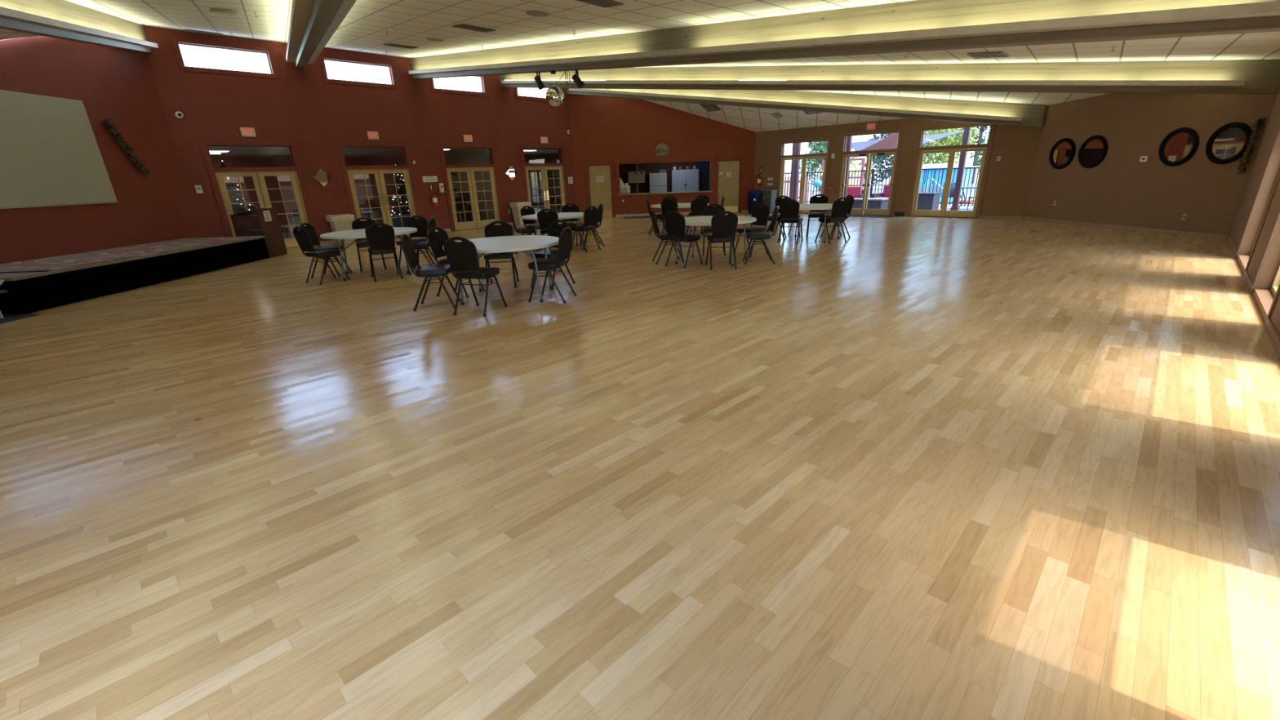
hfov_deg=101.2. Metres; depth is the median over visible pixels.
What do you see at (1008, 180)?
wall
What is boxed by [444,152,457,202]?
wall
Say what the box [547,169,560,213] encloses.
potted plant
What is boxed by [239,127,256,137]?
exit sign
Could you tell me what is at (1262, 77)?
ceiling beam
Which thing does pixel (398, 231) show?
round table
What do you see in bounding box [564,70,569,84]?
cable coil
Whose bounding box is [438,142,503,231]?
trim
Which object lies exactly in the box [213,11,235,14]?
grille
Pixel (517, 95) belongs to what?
trim
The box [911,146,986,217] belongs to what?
door
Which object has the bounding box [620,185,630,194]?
countertop microwave
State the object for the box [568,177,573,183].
notice
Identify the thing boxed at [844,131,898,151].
window
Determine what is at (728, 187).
door
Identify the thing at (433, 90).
trim
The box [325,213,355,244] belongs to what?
trash bin
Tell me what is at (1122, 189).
wall
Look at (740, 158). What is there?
trim
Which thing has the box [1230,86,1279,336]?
wall
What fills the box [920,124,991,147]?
window
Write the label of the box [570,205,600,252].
banquet chair
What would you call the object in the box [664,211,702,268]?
banquet chair
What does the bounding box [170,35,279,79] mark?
trim
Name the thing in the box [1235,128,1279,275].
trim
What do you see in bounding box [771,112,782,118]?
ceiling speaker
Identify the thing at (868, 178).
door
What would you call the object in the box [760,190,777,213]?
trash bin
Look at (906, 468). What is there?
floor
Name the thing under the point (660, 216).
banquet chair
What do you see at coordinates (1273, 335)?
baseboard
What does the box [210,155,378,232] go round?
wall
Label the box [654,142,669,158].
wall clock
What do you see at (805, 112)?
ceiling vent
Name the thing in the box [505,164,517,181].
mirror
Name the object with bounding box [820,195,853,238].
banquet chair
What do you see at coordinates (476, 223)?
door
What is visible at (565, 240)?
banquet chair
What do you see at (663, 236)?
banquet chair
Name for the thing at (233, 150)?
ceiling
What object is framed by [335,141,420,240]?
trim
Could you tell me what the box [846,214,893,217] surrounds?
floor mat
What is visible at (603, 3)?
ceiling vent
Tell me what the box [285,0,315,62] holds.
light
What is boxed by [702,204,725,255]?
banquet chair
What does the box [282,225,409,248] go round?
floor
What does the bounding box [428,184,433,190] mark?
sign
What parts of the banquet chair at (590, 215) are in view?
leg, leg, seat, frame, backrest, leg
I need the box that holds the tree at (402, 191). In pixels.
[390,160,409,224]
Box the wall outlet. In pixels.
[1182,213,1186,220]
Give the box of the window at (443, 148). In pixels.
[443,147,492,164]
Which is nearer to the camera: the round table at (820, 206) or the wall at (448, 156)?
the round table at (820, 206)
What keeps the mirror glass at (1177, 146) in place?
attached to the round mirror at (1180, 145)
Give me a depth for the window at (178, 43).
12.75 m
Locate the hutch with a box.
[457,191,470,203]
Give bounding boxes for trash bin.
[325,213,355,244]
[509,201,531,225]
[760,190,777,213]
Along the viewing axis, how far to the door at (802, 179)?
19.44 m
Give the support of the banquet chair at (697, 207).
on the floor at (906, 468)
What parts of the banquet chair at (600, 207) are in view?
leg, backrest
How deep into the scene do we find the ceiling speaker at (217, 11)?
9.01 m
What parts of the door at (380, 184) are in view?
push plate, push plate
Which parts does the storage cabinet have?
cabinet door, cabinet door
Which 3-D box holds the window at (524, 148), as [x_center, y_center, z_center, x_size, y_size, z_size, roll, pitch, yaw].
[-3.628,-7.566,19.506,0.051,0.530,1.720,16,27,42]
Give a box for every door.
[214,170,308,248]
[346,168,416,240]
[446,166,500,231]
[524,165,565,212]
[587,164,613,217]
[697,161,710,191]
[717,160,740,213]
[779,155,826,213]
[839,151,896,215]
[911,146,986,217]
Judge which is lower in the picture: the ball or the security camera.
the security camera
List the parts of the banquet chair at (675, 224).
leg, backrest, frame, leg, seat, leg, leg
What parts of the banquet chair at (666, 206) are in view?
backrest, frame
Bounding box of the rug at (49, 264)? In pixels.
[0,236,253,273]
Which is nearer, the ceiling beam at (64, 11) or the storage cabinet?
the ceiling beam at (64, 11)
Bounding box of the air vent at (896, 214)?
[894,212,904,216]
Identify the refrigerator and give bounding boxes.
[648,173,666,192]
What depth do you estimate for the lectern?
12.51 m
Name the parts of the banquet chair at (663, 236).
backrest, frame, leg, leg, seat, leg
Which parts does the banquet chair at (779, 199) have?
backrest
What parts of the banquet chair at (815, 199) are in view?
leg, seat, backrest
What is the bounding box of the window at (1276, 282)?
[1270,264,1279,296]
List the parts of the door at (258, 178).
kick plate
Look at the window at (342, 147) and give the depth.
15.61 m
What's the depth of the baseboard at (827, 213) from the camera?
15.51 m
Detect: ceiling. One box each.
[0,0,1279,132]
[208,146,558,155]
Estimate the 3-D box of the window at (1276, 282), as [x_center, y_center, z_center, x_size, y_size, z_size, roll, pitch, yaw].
[6.814,-1.766,5.184,0.070,2.480,1.750,16,27,42]
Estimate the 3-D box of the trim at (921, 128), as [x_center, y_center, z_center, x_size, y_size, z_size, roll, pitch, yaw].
[9.433,-5.757,16.067,2.060,2.710,0.025,16,27,42]
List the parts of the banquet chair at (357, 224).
leg, seat, backrest, frame, leg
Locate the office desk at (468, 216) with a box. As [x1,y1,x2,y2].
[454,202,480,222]
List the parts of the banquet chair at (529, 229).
frame, backrest, seat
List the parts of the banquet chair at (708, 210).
leg, seat, backrest, frame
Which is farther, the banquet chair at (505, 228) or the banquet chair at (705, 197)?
the banquet chair at (705, 197)
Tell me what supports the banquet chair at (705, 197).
on the floor at (906, 468)
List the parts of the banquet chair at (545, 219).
seat, backrest, frame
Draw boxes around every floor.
[0,212,1279,719]
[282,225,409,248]
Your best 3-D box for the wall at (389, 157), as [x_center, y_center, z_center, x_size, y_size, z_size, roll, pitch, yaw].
[-8.664,-6.243,19.282,6.095,2.680,0.100,16,27,42]
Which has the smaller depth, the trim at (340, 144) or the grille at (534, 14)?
the grille at (534, 14)
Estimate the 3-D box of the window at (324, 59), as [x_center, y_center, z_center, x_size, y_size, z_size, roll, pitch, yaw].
[-7.917,-8.090,14.801,0.050,0.500,1.770,16,27,42]
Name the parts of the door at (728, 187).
kick plate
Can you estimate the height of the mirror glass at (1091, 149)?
0.580 m
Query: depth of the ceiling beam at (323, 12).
7.14 m
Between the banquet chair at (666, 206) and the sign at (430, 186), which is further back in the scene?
the sign at (430, 186)
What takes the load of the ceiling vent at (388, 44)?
in the ceiling at (406, 22)
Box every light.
[0,6,158,48]
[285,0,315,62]
[307,0,356,63]
[568,88,1022,121]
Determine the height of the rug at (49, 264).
0.014 m
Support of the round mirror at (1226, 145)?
attached to the wall at (1122, 189)
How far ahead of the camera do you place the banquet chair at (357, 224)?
10.36 m
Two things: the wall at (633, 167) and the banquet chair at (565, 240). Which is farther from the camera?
the wall at (633, 167)
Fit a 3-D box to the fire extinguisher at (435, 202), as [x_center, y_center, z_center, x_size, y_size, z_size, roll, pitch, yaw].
[-6.570,-5.163,16.858,0.190,0.443,0.181,-1,20,4]
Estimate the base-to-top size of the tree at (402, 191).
2.300 m
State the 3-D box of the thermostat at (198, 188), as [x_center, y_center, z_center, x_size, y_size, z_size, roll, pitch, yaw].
[-10.746,-4.157,12.799,0.036,0.190,0.130,16,27,42]
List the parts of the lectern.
panel, panel, panel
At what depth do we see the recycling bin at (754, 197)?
20.05 m
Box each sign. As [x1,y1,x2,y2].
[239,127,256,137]
[366,131,378,139]
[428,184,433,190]
[462,134,472,142]
[540,137,547,143]
[866,122,875,129]
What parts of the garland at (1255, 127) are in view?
stem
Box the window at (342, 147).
[342,146,406,166]
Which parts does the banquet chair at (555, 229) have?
leg, seat, leg, backrest, frame, leg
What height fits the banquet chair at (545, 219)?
0.974 m
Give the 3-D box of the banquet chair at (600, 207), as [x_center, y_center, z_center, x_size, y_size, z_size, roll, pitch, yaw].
[-1.162,-3.222,12.560,0.568,0.974,0.465,-7,20,-14]
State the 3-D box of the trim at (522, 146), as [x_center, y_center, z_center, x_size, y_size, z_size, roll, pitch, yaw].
[-3.531,-6.628,19.770,0.025,2.740,1.980,16,27,42]
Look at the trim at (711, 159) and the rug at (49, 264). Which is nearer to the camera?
the rug at (49, 264)
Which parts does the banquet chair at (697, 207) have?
seat, backrest, frame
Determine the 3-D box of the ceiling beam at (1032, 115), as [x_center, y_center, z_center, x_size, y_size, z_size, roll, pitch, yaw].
[4.099,-8.397,16.870,14.900,2.633,0.200,7,21,24]
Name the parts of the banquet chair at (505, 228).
backrest, frame, seat, leg, leg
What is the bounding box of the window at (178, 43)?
[177,43,271,74]
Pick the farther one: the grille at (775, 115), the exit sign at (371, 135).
the grille at (775, 115)
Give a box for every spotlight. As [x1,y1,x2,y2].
[533,71,544,89]
[572,69,584,88]
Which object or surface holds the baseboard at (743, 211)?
attached to the wall at (602, 128)
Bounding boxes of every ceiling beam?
[0,0,151,53]
[295,0,344,67]
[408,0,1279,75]
[408,0,1279,79]
[499,59,1279,94]
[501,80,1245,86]
[566,88,1046,127]
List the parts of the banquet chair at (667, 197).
backrest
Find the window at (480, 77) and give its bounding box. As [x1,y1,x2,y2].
[437,75,483,92]
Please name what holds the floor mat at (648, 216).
on the floor at (906, 468)
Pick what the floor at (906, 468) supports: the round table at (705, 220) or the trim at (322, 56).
the round table at (705, 220)
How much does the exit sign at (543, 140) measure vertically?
0.215 m
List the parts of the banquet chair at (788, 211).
leg, leg, backrest, frame, seat, leg, leg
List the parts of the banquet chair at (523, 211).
backrest, frame, seat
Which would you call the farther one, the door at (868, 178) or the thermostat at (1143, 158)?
the door at (868, 178)
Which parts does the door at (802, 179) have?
glass, frame, glass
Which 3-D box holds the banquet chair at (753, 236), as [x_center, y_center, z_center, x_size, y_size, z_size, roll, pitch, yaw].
[2.175,-2.254,9.494,0.568,0.974,0.465,0,20,6]
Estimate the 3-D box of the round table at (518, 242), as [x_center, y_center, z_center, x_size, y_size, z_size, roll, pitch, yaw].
[-1.891,-1.278,7.437,1.600,0.775,1.600,-2,19,0]
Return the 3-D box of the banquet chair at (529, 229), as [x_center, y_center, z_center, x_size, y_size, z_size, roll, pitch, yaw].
[-2.637,-2.958,11.961,0.568,0.974,0.465,-6,20,-11]
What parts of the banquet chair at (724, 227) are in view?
leg, leg, seat, backrest, frame, leg, leg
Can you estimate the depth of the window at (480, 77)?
17.29 m
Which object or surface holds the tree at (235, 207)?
on the floor at (289, 234)
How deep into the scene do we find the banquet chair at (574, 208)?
12.98 m
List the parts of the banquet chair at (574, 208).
seat, backrest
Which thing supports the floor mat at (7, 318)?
on the floor at (906, 468)
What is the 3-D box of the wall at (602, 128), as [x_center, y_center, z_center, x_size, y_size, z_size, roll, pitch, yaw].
[0.911,-8.237,20.382,7.400,5.070,0.200,-2,19,0]
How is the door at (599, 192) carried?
in the wall at (602, 128)
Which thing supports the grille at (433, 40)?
attached to the ceiling speaker at (432, 39)
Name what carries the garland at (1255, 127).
hanging from the wall at (1122, 189)
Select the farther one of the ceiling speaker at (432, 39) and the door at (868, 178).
the door at (868, 178)
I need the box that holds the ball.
[546,71,564,106]
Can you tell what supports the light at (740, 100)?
attached to the ceiling beam at (1032, 115)
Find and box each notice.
[422,176,437,182]
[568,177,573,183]
[596,176,604,182]
[726,172,731,176]
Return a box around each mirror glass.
[1052,142,1071,165]
[1081,139,1102,164]
[1163,132,1192,161]
[1211,127,1245,159]
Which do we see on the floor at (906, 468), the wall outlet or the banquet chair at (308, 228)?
the banquet chair at (308, 228)
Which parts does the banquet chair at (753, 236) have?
leg, leg, seat, leg, leg, backrest, frame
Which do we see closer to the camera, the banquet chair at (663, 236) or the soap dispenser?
the banquet chair at (663, 236)
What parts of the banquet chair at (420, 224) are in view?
leg, seat, backrest, frame, leg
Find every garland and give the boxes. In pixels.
[103,118,150,176]
[1236,117,1265,174]
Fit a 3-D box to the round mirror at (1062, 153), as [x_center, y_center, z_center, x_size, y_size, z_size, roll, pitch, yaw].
[11.012,-5.388,13.729,0.060,0.756,0.756,-4,20,-5]
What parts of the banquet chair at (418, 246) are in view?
seat, leg, backrest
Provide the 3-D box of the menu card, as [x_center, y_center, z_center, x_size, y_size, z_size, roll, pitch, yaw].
[-0.706,-7.142,21.063,0.200,0.300,0.012,-2,19,0]
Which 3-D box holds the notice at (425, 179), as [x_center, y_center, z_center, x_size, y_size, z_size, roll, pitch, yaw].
[-6.665,-5.747,16.693,0.006,0.179,0.484,16,27,42]
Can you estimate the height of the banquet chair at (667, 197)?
0.974 m
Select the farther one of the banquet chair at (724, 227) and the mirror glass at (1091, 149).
the mirror glass at (1091, 149)
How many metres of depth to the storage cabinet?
23.07 m
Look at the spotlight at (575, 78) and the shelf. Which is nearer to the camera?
the spotlight at (575, 78)
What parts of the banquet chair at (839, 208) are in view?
leg, leg, seat, leg, backrest, frame, leg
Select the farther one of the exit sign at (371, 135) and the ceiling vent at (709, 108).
the ceiling vent at (709, 108)
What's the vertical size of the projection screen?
1.910 m
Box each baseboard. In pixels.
[319,222,513,244]
[578,209,748,218]
[826,212,1022,219]
[1226,235,1279,359]
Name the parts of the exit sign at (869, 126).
plate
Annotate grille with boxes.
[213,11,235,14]
[427,39,442,41]
[528,12,547,17]
[773,113,781,118]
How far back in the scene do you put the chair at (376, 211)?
17.57 m
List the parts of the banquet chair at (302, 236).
backrest, frame, leg, seat, leg, rail, leg, leg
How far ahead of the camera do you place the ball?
11.55 m
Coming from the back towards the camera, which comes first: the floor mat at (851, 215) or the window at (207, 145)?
the floor mat at (851, 215)
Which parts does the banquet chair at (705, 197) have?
backrest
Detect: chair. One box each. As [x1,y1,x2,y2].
[282,208,301,238]
[293,226,350,284]
[298,222,352,278]
[351,217,386,271]
[364,222,403,281]
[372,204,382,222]
[395,215,434,268]
[400,233,461,311]
[406,217,435,273]
[426,226,485,297]
[443,236,506,316]
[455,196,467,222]
[484,221,519,288]
[509,208,538,253]
[520,205,548,235]
[528,226,576,302]
[530,219,575,289]
[537,208,558,250]
[559,203,582,246]
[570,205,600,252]
[579,203,604,247]
[646,198,666,235]
[650,209,684,264]
[660,199,677,232]
[662,195,680,213]
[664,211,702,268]
[685,198,707,236]
[687,195,709,231]
[702,195,724,234]
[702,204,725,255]
[705,211,737,270]
[733,203,769,257]
[742,206,778,264]
[763,197,786,237]
[773,195,799,236]
[777,199,803,244]
[805,194,828,235]
[814,197,850,244]
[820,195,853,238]
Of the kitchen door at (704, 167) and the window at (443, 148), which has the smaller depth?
the window at (443, 148)
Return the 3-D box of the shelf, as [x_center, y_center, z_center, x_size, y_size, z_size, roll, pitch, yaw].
[-9.226,-3.144,12.712,0.620,0.020,0.640,-2,19,0]
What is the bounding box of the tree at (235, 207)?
[218,160,256,215]
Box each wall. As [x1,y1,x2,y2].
[0,35,202,264]
[143,25,575,243]
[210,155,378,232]
[365,149,408,226]
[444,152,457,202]
[451,148,494,220]
[524,154,561,212]
[567,93,755,214]
[598,163,638,193]
[618,160,710,193]
[753,105,1046,218]
[1024,93,1277,239]
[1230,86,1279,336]
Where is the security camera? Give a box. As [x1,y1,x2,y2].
[174,111,183,118]
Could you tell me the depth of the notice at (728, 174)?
20.67 m
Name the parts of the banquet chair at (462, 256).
leg, backrest, frame, leg, seat, rail, leg, leg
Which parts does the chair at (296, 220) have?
leg, seat, backrest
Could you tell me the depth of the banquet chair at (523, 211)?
12.58 m
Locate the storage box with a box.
[659,169,666,173]
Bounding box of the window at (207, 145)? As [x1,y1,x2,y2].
[207,145,294,168]
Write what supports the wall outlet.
attached to the wall at (1122, 189)
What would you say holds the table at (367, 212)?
on the floor at (289, 234)
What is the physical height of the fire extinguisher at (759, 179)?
0.443 m
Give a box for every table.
[320,226,417,280]
[360,210,373,218]
[442,235,559,305]
[521,212,585,252]
[650,202,709,234]
[675,215,756,266]
[777,203,839,243]
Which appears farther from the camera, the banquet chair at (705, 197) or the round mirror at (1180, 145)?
the banquet chair at (705, 197)
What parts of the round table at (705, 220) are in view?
leg, leg, leg, leg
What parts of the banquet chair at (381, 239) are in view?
leg, leg, frame, backrest, seat, leg, leg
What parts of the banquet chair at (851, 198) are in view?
leg, backrest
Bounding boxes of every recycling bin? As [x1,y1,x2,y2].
[391,213,410,226]
[747,189,762,213]
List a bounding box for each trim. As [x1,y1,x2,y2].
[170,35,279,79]
[199,138,318,245]
[319,53,398,88]
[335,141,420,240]
[430,75,488,96]
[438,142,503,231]
[515,88,546,101]
[520,144,568,206]
[585,161,615,217]
[615,157,713,197]
[715,156,743,213]
[776,136,831,213]
[835,127,903,215]
[906,122,995,218]
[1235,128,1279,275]
[1249,209,1279,325]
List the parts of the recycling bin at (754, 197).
domed lid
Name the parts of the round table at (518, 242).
leg, leg, leg, leg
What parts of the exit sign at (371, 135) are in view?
plate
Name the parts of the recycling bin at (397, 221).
lid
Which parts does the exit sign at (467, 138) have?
plate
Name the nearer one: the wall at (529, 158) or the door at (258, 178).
the door at (258, 178)
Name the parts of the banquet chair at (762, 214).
leg, seat, backrest, frame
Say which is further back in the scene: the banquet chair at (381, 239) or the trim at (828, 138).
the trim at (828, 138)
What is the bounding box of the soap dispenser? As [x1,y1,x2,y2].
[438,182,444,192]
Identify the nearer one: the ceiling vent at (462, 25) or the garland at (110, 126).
the ceiling vent at (462, 25)
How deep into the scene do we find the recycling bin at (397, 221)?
17.02 m
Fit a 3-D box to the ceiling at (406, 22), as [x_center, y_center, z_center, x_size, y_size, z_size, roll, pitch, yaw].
[-0.287,-6.170,9.893,18.023,2.349,21.807,16,27,42]
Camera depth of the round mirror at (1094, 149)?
12.89 m
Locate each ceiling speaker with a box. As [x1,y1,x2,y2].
[210,9,237,14]
[426,37,444,41]
[525,10,550,17]
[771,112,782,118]
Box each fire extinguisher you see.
[432,191,439,206]
[755,174,761,186]
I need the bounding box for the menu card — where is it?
[619,177,624,186]
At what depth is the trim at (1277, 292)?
6.08 m
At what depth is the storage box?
22.95 m
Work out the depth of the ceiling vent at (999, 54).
10.07 m
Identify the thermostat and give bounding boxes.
[194,185,203,193]
[1139,155,1149,161]
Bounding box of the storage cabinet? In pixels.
[671,168,698,191]
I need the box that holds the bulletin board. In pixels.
[627,171,644,183]
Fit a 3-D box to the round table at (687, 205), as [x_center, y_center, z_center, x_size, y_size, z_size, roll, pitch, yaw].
[1.104,-3.899,14.546,1.600,0.775,1.600,-4,20,-5]
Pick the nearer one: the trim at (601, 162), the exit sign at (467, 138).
the exit sign at (467, 138)
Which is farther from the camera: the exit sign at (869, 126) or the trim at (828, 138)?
the trim at (828, 138)
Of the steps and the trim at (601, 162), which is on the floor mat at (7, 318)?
the steps
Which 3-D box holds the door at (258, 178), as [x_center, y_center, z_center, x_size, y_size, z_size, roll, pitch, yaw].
[-9.879,-3.941,13.918,0.120,2.000,1.770,16,27,42]
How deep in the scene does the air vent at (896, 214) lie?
17.32 m
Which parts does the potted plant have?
pot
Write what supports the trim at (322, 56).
attached to the wall at (299, 106)
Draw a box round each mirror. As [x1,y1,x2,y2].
[311,168,332,187]
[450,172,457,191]
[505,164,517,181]
[1048,137,1075,168]
[1077,135,1107,168]
[1158,127,1199,166]
[1205,122,1253,164]
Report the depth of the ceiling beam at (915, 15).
6.97 m
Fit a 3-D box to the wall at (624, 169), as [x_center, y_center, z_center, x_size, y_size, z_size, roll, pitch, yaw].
[1.367,-8.089,23.622,5.100,2.600,0.100,-2,19,0]
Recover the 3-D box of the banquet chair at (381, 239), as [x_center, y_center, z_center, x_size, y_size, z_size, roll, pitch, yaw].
[-4.528,-1.925,9.228,0.465,0.974,0.568,-13,22,-28]
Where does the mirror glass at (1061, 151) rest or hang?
attached to the round mirror at (1062, 153)
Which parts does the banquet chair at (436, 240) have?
frame, backrest, leg, seat, leg, leg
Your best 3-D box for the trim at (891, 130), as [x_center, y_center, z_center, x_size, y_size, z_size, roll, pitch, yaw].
[7.649,-6.283,17.730,2.010,2.710,0.025,16,27,42]
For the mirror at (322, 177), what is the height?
0.520 m
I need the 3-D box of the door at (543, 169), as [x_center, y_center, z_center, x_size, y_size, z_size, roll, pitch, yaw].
[-3.569,-6.294,19.941,0.120,2.000,1.720,16,27,42]
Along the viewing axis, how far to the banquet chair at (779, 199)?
13.22 m
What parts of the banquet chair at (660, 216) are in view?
backrest, seat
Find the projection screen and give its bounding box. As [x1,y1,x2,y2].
[0,89,118,208]
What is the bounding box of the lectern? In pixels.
[228,204,287,257]
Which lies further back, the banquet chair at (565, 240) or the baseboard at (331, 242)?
the baseboard at (331, 242)
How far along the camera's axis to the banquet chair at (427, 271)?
6.84 m
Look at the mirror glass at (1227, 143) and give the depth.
10.19 m
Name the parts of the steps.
frame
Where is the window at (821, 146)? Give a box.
[782,140,827,155]
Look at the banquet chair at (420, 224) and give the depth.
10.50 m
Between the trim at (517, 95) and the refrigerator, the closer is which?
the trim at (517, 95)
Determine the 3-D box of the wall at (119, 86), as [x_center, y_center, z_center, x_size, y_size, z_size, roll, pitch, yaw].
[-10.992,-3.840,9.140,0.200,5.070,7.150,-2,19,0]
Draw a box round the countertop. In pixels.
[617,191,713,195]
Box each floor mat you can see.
[0,314,39,324]
[623,215,651,218]
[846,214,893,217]
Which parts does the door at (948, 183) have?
glass, glass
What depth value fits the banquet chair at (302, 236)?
8.94 m
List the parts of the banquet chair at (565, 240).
leg, leg, rail, seat, leg, backrest, frame, leg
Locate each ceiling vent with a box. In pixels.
[182,29,222,35]
[383,43,417,48]
[452,23,495,32]
[575,0,623,8]
[699,103,721,111]
[803,111,822,114]
[967,51,1008,58]
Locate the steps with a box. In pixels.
[0,279,7,318]
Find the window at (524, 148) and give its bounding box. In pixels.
[524,148,561,164]
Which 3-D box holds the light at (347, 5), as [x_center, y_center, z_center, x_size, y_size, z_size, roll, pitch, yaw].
[-3.881,-4.481,6.741,0.191,1.932,17.738,-13,22,-29]
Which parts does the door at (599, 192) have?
kick plate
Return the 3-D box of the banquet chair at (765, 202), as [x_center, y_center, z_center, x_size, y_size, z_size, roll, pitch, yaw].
[3.271,-3.446,12.752,0.568,0.974,0.465,5,21,20]
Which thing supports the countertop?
on the floor
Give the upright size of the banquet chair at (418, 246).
0.974 m
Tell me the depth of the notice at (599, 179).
20.67 m
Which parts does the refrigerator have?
freezer door, door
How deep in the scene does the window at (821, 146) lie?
19.06 m
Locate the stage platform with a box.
[0,235,269,314]
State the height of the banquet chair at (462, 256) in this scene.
0.974 m
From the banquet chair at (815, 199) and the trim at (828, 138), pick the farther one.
the trim at (828, 138)
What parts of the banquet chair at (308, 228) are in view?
backrest, leg, seat, leg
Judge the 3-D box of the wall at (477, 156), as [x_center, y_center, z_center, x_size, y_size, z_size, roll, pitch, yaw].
[-6.120,-6.762,20.496,4.295,2.680,0.102,16,27,42]
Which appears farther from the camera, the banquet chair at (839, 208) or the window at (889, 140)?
the window at (889, 140)
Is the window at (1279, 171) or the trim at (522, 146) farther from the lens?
the trim at (522, 146)
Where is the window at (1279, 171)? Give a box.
[1249,170,1279,255]
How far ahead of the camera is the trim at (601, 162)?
20.65 m
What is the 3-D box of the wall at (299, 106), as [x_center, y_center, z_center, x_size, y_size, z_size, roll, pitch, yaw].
[-6.854,-6.553,16.396,0.200,5.070,12.180,16,27,42]
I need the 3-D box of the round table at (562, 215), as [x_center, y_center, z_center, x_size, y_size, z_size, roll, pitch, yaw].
[-1.906,-2.993,12.283,1.600,0.775,1.600,-5,20,-9]
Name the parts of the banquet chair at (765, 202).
seat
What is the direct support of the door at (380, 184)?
in the wall at (299, 106)
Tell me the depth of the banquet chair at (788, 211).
11.80 m
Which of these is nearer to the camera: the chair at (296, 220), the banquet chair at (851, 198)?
the banquet chair at (851, 198)
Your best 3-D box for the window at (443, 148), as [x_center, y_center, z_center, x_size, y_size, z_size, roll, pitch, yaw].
[-5.730,-6.782,17.499,0.051,0.530,1.740,16,27,42]
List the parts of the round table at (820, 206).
leg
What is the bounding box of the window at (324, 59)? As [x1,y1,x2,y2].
[324,58,392,84]
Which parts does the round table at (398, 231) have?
leg, leg, leg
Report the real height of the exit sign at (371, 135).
0.215 m
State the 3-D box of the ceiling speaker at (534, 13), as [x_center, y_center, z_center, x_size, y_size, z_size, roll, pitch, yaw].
[-1.615,-5.485,8.324,0.376,0.064,0.378,13,24,36]
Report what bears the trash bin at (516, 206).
on the floor at (906, 468)
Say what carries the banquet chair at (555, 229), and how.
on the floor at (906, 468)
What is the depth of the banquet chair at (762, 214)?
10.38 m
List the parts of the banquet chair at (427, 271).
frame, backrest, leg, leg, rail, seat, leg, leg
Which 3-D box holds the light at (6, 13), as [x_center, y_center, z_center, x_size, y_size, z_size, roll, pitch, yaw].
[-7.476,-3.992,5.955,0.189,2.072,14.039,-11,22,-25]
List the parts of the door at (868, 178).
glass, glass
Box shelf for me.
[235,228,262,231]
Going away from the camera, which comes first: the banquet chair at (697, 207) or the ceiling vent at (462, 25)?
the ceiling vent at (462, 25)
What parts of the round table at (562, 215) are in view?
leg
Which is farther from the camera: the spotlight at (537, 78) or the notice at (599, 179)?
the notice at (599, 179)
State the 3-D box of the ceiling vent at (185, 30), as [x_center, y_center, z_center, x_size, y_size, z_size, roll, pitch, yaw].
[-10.065,-7.541,12.099,0.379,0.070,0.680,16,27,42]
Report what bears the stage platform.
on the floor at (906, 468)
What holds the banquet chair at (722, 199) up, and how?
on the floor at (906, 468)
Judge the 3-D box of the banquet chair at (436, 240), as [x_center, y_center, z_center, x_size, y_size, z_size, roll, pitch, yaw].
[-2.704,-1.454,7.715,0.568,0.974,0.465,4,20,16]

